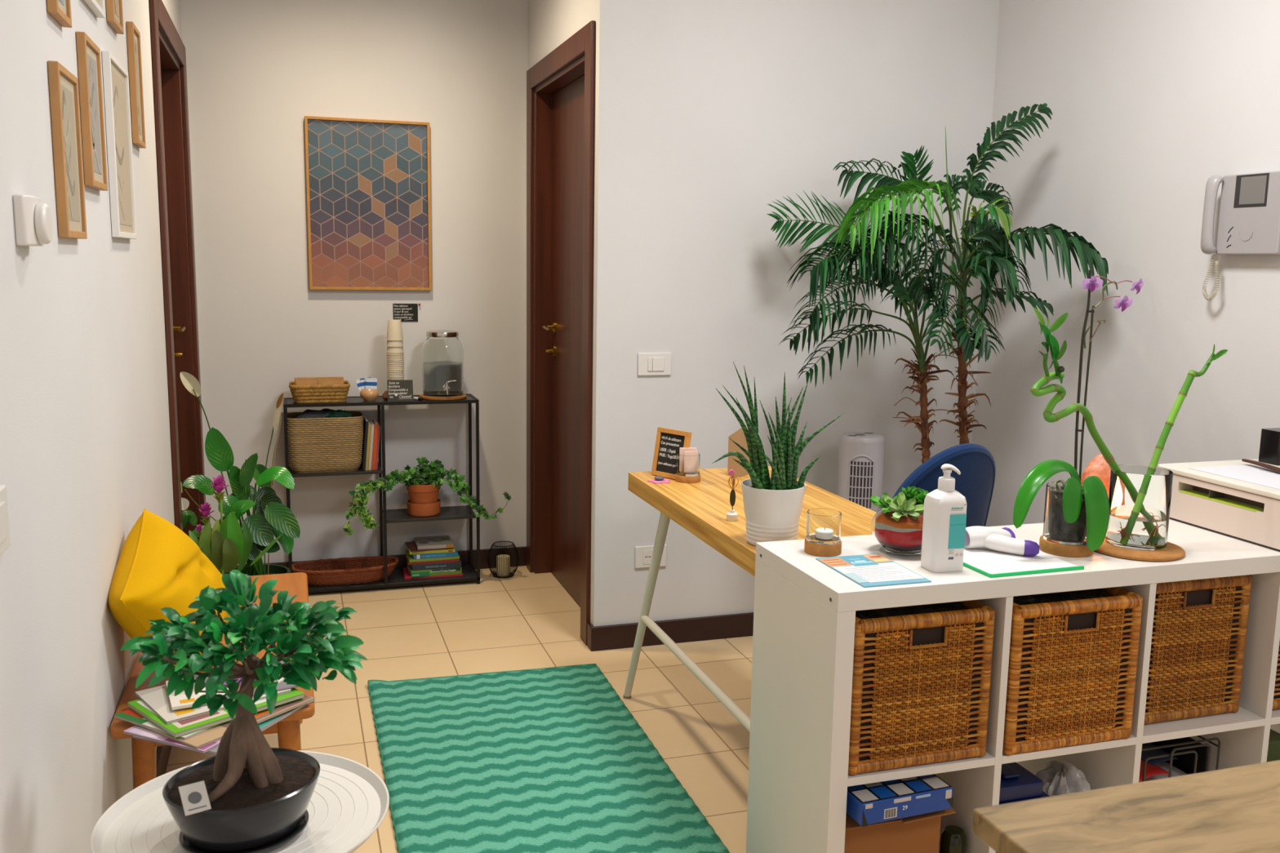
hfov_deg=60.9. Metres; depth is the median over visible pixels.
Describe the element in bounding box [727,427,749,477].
card
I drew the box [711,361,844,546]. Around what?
snake plant
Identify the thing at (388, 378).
paper cup
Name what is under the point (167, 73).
door
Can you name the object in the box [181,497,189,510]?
flower
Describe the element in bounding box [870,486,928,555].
succulent bowl
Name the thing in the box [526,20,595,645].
door
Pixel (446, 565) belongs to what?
book
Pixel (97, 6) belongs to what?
picture frame
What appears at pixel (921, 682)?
rattan basket
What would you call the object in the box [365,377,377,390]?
sachet
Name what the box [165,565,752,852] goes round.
floor
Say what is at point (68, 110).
print
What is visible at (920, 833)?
cardboard box
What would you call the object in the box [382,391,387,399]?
pine cone
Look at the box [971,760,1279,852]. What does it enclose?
table
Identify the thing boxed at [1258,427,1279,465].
box
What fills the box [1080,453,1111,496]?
salt lamp
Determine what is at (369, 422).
book
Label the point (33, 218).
thermostat
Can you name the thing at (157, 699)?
magazine
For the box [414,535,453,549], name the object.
book
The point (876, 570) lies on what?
brochure
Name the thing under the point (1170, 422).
bamboo
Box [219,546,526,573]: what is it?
baseboard
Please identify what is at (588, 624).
baseboard
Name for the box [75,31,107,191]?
picture frame
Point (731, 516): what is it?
charm
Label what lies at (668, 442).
sign
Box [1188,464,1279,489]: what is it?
paper sheet
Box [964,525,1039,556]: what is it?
thermometer
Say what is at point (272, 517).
peace lily
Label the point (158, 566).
cushion
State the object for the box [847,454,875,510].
grille
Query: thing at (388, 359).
paper cup
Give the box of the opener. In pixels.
[1241,458,1279,471]
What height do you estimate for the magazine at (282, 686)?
0.004 m
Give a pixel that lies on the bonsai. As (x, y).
(252, 796)
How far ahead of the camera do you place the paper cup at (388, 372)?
4.50 m
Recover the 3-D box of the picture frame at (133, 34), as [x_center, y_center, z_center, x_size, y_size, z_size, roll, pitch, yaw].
[-1.303,-0.879,2.815,0.016,0.297,0.140,-2,9,-18]
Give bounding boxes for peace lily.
[179,371,300,575]
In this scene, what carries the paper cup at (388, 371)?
on the paper cup at (393, 369)
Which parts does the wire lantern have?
plate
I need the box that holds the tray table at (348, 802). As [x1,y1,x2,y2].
[90,751,389,852]
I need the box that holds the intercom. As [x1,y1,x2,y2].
[1200,170,1279,300]
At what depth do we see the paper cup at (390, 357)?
4.48 m
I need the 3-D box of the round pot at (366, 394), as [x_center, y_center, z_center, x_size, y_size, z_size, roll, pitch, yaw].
[-1.114,-0.131,4.480,0.077,0.049,0.077,-2,9,-18]
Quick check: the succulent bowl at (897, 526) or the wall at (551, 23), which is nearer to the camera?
the succulent bowl at (897, 526)
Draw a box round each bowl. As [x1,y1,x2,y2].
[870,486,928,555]
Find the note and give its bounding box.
[392,303,417,321]
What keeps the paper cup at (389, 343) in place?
on the paper cup at (389, 349)
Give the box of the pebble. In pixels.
[653,475,664,479]
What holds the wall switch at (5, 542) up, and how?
attached to the wall at (85, 436)
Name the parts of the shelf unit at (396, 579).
shelf panel, panel, panel, shelf panel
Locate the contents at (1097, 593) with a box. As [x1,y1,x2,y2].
[1013,588,1113,604]
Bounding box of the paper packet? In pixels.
[679,447,697,455]
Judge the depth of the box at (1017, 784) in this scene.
2.30 m
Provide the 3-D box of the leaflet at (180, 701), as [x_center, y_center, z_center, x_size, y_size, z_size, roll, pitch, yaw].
[-0.928,0.542,2.213,0.055,0.006,0.150,-4,10,-27]
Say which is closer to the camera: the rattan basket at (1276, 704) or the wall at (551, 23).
the rattan basket at (1276, 704)
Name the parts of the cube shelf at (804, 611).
panel, shelf, panel, shelf, shelf, panel, shelf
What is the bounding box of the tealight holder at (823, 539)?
[804,508,841,556]
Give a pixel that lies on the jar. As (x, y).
(1273, 748)
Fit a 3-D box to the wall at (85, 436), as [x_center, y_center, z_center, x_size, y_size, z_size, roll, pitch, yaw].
[-0.918,-0.246,1.440,0.120,2.780,6.340,-2,9,-18]
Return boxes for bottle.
[920,463,966,573]
[938,825,967,852]
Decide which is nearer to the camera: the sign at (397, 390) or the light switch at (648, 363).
the light switch at (648, 363)
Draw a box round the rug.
[367,663,729,852]
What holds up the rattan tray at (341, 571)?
on the shelf unit at (396, 579)
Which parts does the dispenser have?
lid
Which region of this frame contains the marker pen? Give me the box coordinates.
[413,396,422,400]
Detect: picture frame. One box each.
[46,0,71,27]
[47,60,87,239]
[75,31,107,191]
[83,0,105,17]
[102,50,137,239]
[105,0,124,34]
[126,21,146,148]
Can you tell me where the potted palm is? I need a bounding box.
[767,102,1108,463]
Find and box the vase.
[1105,464,1173,550]
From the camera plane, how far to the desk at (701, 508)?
2.94 m
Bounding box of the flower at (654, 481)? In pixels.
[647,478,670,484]
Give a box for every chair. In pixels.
[110,572,315,789]
[892,443,995,527]
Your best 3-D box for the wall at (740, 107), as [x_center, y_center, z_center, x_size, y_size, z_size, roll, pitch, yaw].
[0.608,-0.607,3.981,1.638,2.780,0.134,-2,9,-18]
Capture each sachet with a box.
[355,377,366,392]
[360,377,370,389]
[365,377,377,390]
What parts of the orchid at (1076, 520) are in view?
glass, flower, flower stem, flower, flower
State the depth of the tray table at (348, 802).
1.66 m
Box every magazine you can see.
[114,708,219,739]
[123,721,262,753]
[127,688,304,737]
[132,694,313,749]
[132,696,315,755]
[135,684,291,724]
[189,660,299,708]
[403,567,462,579]
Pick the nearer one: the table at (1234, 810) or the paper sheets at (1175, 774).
the table at (1234, 810)
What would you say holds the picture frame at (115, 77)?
attached to the wall at (85, 436)
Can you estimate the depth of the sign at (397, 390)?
4.47 m
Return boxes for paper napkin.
[294,377,342,385]
[296,379,343,399]
[302,377,332,377]
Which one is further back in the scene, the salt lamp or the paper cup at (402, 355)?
the paper cup at (402, 355)
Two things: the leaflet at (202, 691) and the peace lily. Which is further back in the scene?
the peace lily
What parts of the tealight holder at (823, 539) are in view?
glass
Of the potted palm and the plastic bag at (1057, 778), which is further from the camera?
the potted palm
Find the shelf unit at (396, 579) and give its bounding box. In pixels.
[283,393,479,592]
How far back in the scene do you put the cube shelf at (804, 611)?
2.27 m
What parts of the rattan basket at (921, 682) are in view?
corner post, corner post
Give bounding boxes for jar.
[1266,728,1279,762]
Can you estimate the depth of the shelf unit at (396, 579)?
4.56 m
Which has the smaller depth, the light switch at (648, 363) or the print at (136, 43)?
the print at (136, 43)
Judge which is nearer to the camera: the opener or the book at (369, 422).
the opener
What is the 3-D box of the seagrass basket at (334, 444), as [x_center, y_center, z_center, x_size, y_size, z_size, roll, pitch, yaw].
[-1.294,0.064,4.471,0.306,0.228,0.192,-2,9,-18]
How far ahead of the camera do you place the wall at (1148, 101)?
3.40 m
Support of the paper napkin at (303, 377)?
in the bread basket at (310, 393)
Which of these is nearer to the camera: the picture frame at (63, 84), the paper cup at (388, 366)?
the picture frame at (63, 84)
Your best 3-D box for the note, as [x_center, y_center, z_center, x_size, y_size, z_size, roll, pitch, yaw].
[-0.999,-0.485,4.635,0.104,0.076,0.003,-2,9,-18]
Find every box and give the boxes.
[844,808,955,852]
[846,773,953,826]
[995,762,1049,852]
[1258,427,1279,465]
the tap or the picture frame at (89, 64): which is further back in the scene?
the tap
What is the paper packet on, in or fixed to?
in the glass holder at (687, 466)
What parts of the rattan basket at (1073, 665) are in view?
corner post, corner post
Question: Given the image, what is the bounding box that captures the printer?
[1157,458,1279,551]
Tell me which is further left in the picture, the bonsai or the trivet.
the bonsai
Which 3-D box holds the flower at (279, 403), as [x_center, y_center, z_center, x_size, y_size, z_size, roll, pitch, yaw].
[-1.278,-0.092,3.862,0.025,0.055,0.006,-2,9,-18]
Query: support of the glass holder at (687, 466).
on the desk at (701, 508)
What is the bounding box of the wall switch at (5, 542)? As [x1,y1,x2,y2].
[0,484,10,555]
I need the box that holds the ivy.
[342,456,511,536]
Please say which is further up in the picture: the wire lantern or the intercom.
the intercom
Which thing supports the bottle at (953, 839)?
on the cube shelf at (804, 611)
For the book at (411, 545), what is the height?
0.006 m
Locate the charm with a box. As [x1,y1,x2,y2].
[726,469,738,521]
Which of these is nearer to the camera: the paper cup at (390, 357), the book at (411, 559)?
the paper cup at (390, 357)
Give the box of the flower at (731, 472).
[728,469,734,475]
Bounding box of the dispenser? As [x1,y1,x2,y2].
[422,330,463,396]
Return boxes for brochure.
[815,553,931,587]
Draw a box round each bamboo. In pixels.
[1030,306,1121,472]
[1121,343,1227,543]
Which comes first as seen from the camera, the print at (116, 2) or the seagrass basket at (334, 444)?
the print at (116, 2)
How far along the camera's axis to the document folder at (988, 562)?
2.23 m
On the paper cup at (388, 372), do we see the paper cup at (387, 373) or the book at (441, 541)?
the paper cup at (387, 373)
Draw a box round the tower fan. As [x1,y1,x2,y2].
[837,431,885,512]
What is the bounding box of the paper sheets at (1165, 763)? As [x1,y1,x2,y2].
[1160,761,1187,775]
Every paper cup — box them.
[386,319,403,340]
[386,340,404,346]
[386,346,404,353]
[386,352,404,355]
[386,354,404,356]
[386,356,404,359]
[386,358,404,360]
[386,360,404,362]
[386,362,404,364]
[386,364,404,366]
[386,365,404,368]
[386,367,404,370]
[386,369,404,372]
[386,371,404,373]
[386,373,404,375]
[386,375,404,377]
[386,377,404,379]
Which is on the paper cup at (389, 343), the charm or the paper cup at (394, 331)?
the paper cup at (394, 331)
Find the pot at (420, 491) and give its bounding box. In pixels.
[406,479,440,504]
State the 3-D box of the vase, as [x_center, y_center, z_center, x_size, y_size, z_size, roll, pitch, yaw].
[1.093,0.176,2.385,0.124,0.164,0.124,-2,9,-18]
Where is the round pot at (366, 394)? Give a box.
[360,388,378,400]
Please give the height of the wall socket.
0.080 m
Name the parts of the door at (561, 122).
handle, panel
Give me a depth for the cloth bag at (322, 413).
4.41 m
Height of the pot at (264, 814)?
0.077 m
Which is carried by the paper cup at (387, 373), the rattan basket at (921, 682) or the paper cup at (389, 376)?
the paper cup at (389, 376)
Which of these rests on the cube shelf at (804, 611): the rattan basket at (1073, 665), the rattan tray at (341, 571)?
the rattan basket at (1073, 665)
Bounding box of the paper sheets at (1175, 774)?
[1144,762,1181,782]
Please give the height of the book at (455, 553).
0.019 m
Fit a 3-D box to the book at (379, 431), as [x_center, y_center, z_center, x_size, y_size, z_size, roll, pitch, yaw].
[-1.101,0.080,4.553,0.021,0.176,0.142,-2,9,-18]
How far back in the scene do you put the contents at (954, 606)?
2.18 m
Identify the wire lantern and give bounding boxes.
[487,541,519,578]
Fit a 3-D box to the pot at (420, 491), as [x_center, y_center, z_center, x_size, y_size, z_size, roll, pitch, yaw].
[-0.921,0.298,4.636,0.147,0.126,0.147,-2,9,-18]
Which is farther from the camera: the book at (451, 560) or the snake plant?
the book at (451, 560)
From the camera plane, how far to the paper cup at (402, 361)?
4.49 m
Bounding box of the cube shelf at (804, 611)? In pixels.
[746,518,1279,852]
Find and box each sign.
[386,379,413,401]
[651,426,692,479]
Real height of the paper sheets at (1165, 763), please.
0.038 m
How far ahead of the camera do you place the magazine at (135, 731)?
2.08 m
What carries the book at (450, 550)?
on the book at (455, 553)
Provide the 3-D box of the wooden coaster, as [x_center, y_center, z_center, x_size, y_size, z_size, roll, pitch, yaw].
[-0.832,-0.127,4.604,0.196,0.013,0.196,-2,9,-18]
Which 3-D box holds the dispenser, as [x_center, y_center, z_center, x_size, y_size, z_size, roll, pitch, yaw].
[-0.831,-0.266,4.574,0.172,0.269,0.190,2,9,9]
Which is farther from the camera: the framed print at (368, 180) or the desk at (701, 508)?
the framed print at (368, 180)
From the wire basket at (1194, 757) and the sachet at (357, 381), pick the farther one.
the sachet at (357, 381)
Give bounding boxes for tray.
[292,555,398,586]
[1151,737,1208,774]
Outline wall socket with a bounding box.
[635,544,666,568]
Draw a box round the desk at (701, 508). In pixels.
[622,466,876,733]
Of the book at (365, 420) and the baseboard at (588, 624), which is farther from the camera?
the book at (365, 420)
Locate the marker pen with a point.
(414, 397)
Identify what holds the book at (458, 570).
on the magazine at (406, 575)
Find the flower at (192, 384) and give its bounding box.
[179,371,200,397]
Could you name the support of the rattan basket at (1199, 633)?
on the cube shelf at (804, 611)
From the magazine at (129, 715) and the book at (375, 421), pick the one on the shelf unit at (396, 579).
the book at (375, 421)
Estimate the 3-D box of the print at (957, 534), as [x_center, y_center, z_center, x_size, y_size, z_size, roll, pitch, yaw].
[0.634,0.210,2.174,0.036,0.114,0.001,-1,9,-14]
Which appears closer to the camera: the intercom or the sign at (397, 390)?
the intercom
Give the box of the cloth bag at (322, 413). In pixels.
[294,408,354,418]
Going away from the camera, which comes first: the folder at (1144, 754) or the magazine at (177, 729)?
the magazine at (177, 729)
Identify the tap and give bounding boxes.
[443,380,456,395]
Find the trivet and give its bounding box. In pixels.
[1094,538,1185,561]
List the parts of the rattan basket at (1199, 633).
corner post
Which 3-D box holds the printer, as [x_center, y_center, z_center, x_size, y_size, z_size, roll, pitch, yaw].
[1.528,0.184,2.568,0.368,0.128,0.454,-2,9,-18]
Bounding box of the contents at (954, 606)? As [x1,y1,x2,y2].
[855,601,968,619]
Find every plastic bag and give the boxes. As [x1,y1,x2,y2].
[325,409,351,417]
[1035,760,1090,796]
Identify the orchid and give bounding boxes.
[188,475,252,575]
[1013,269,1143,557]
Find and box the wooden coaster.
[419,393,466,400]
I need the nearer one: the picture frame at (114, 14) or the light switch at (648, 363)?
the picture frame at (114, 14)
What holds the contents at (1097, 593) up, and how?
in the rattan basket at (1073, 665)
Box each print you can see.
[60,84,79,221]
[87,53,102,174]
[111,69,132,226]
[114,0,119,17]
[134,39,142,135]
[304,115,431,290]
[947,503,966,559]
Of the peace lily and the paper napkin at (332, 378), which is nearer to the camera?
the peace lily
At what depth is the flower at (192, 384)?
3.66 m
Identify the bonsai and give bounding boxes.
[120,569,367,852]
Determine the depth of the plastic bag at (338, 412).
4.41 m
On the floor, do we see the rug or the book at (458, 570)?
the rug
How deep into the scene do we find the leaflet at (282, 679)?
2.28 m
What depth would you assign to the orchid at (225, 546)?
3.33 m
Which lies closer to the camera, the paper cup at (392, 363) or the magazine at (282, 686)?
the magazine at (282, 686)
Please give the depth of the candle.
4.76 m
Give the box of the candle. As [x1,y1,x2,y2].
[496,554,510,576]
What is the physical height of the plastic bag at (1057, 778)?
0.250 m
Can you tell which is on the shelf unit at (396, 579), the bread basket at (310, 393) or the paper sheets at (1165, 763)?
the bread basket at (310, 393)
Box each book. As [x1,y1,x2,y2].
[360,416,368,471]
[364,419,371,470]
[368,419,373,470]
[371,418,378,470]
[375,425,380,469]
[404,541,453,552]
[404,550,459,562]
[404,555,459,564]
[406,561,461,577]
[407,545,455,554]
[410,560,461,570]
[411,548,457,559]
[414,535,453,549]
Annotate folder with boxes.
[963,546,1084,577]
[1138,760,1172,782]
[1141,742,1178,764]
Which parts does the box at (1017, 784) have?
lid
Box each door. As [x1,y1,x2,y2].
[148,0,205,541]
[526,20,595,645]
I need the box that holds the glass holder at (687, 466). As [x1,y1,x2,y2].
[675,452,700,483]
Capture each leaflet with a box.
[165,680,199,710]
[199,677,242,696]
[254,676,284,684]
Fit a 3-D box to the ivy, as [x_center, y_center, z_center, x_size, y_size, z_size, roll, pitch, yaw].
[-0.907,0.272,4.589,0.695,0.297,0.253,-2,9,-20]
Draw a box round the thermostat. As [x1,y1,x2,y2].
[12,194,53,246]
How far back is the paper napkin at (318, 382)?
4.38 m
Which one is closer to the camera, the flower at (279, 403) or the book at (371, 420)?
the flower at (279, 403)
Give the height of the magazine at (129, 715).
0.004 m
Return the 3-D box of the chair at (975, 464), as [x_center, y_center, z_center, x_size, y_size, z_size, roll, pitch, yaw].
[0.761,0.459,3.259,0.476,0.898,0.519,-5,10,-32]
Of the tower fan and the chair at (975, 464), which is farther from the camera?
the tower fan
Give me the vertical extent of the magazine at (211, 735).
0.005 m
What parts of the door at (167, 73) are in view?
handle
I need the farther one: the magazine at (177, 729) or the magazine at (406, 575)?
the magazine at (406, 575)
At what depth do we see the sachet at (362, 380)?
4.47 m
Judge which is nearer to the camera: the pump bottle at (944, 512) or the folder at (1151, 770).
the pump bottle at (944, 512)
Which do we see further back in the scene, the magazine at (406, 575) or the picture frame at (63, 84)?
the magazine at (406, 575)
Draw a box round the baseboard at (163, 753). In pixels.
[155,745,172,777]
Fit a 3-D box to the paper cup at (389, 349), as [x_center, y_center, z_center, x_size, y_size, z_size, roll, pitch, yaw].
[-1.014,-0.348,4.505,0.072,0.084,0.072,-2,9,-18]
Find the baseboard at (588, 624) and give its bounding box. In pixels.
[586,622,593,649]
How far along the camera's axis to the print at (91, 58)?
2.17 m
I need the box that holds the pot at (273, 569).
[223,564,290,574]
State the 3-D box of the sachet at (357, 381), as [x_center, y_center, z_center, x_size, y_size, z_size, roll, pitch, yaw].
[-1.138,-0.164,4.479,0.062,0.081,0.008,-3,10,-25]
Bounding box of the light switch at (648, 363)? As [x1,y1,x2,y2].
[637,352,671,375]
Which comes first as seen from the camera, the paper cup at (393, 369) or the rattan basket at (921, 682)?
the rattan basket at (921, 682)
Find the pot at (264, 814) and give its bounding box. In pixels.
[162,747,319,852]
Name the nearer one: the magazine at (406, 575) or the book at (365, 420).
the book at (365, 420)
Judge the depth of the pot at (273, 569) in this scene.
3.99 m
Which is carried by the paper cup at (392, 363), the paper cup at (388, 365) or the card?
the paper cup at (388, 365)
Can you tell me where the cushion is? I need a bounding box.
[107,508,227,675]
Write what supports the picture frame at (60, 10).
attached to the wall at (85, 436)
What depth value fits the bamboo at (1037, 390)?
2.26 m
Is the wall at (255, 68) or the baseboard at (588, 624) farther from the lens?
the wall at (255, 68)
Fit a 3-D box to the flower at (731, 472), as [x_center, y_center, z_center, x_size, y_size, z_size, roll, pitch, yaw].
[0.227,0.114,2.704,0.016,0.015,0.006,-2,9,-18]
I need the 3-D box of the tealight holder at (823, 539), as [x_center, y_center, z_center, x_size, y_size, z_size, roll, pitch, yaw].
[0.391,0.225,2.315,0.078,0.087,0.078,-2,9,-18]
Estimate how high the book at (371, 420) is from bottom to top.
0.191 m
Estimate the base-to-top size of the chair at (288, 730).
0.451 m
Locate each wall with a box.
[0,0,199,852]
[179,0,528,564]
[528,0,635,626]
[590,0,999,651]
[972,0,1279,526]
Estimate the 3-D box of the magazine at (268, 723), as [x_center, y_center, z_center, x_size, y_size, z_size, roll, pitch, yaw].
[-0.834,0.587,2.200,0.212,0.006,0.285,4,9,20]
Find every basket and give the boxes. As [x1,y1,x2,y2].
[287,410,363,473]
[288,380,350,403]
[848,600,995,774]
[1002,586,1142,755]
[1142,735,1220,782]
[1143,574,1252,724]
[1271,641,1279,710]
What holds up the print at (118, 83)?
attached to the picture frame at (115, 77)
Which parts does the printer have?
lid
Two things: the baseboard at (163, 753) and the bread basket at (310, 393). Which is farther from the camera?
the bread basket at (310, 393)
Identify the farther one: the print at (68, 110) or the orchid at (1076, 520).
the orchid at (1076, 520)
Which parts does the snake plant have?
planter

